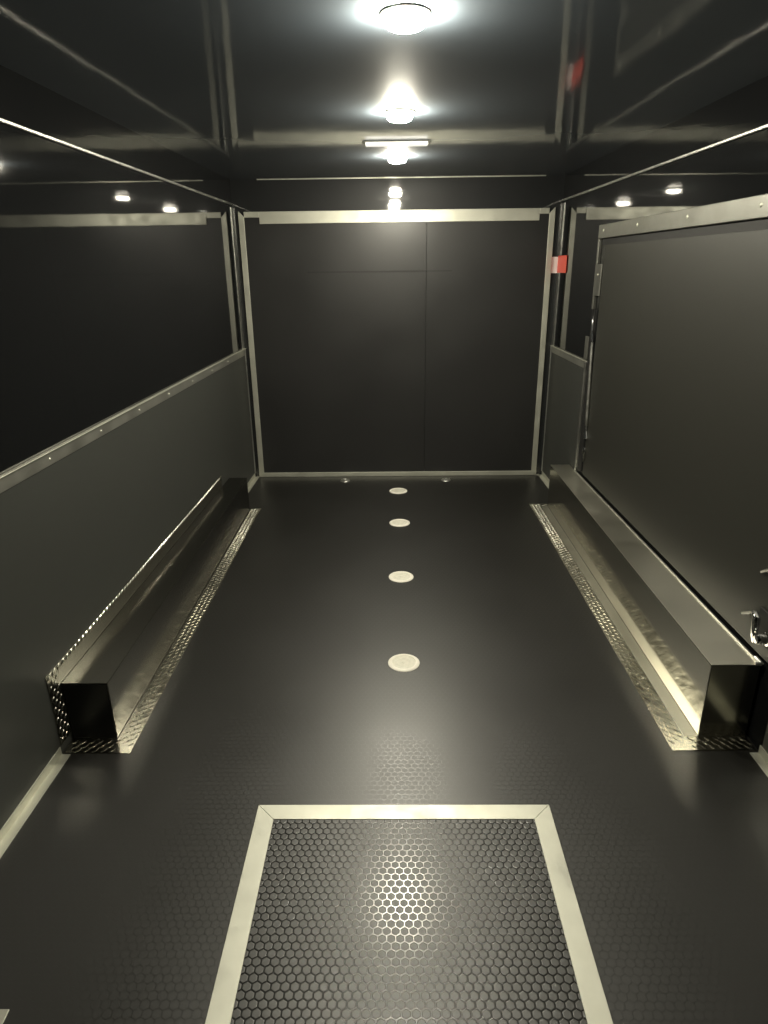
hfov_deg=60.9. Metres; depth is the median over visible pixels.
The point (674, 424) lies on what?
door
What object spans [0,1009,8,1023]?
plate
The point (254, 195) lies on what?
wall
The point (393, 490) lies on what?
disc
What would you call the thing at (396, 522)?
disc
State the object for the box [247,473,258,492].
baseboard
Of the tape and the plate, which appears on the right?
the tape
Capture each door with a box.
[238,207,555,476]
[577,193,767,662]
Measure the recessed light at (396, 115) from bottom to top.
0.036 m
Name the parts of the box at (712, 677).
plate, edge trim, panel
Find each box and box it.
[45,475,260,753]
[529,464,763,750]
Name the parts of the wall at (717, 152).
lining trim, corner trim, cap trim, lining edge trim, joint plate, moulding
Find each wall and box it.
[0,65,255,829]
[230,175,564,475]
[541,76,767,752]
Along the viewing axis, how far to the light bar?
3.27 m
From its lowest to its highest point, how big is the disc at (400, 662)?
0.006 m
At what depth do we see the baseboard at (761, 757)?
2.26 m
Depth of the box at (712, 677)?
2.77 m
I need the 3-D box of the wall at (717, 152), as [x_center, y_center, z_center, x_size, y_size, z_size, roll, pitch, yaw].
[1.337,-0.138,1.788,0.077,2.210,6.872,-1,21,0]
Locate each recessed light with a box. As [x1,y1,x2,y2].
[380,3,430,33]
[384,108,414,122]
[386,154,407,163]
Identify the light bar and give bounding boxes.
[362,140,430,146]
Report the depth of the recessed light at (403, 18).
1.60 m
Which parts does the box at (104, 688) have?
panel, plate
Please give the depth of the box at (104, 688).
2.77 m
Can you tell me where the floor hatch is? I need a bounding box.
[205,805,612,1023]
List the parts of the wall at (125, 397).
moulding, cap trim, corner trim, lining trim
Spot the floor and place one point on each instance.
(119, 887)
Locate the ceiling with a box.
[0,0,767,179]
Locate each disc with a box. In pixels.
[388,654,419,671]
[389,488,406,493]
[389,519,409,526]
[389,571,412,582]
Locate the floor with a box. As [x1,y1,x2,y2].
[0,474,767,1023]
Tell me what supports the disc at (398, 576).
on the floor
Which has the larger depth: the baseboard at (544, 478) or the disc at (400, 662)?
the baseboard at (544, 478)
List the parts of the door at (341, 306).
trim, header trim, sill trim, trim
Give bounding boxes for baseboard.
[0,747,70,857]
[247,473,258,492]
[539,471,548,488]
[750,745,767,776]
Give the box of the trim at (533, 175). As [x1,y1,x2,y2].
[257,175,545,179]
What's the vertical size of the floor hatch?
0.004 m
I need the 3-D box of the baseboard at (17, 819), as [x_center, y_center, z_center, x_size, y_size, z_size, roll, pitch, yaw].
[-1.182,1.479,0.657,0.034,0.036,3.567,0,21,2]
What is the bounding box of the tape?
[551,255,566,272]
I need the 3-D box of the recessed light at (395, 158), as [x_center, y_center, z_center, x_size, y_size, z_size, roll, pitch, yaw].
[0.076,-2.017,3.737,0.126,0.036,0.126,0,21,1]
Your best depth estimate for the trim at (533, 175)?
4.62 m
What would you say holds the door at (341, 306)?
in the wall at (254, 195)
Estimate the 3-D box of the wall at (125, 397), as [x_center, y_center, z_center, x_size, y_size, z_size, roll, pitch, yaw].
[-1.196,-0.120,1.821,0.077,2.210,6.872,0,21,2]
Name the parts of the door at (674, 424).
lock rod, lever, lever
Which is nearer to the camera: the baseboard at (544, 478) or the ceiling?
the ceiling

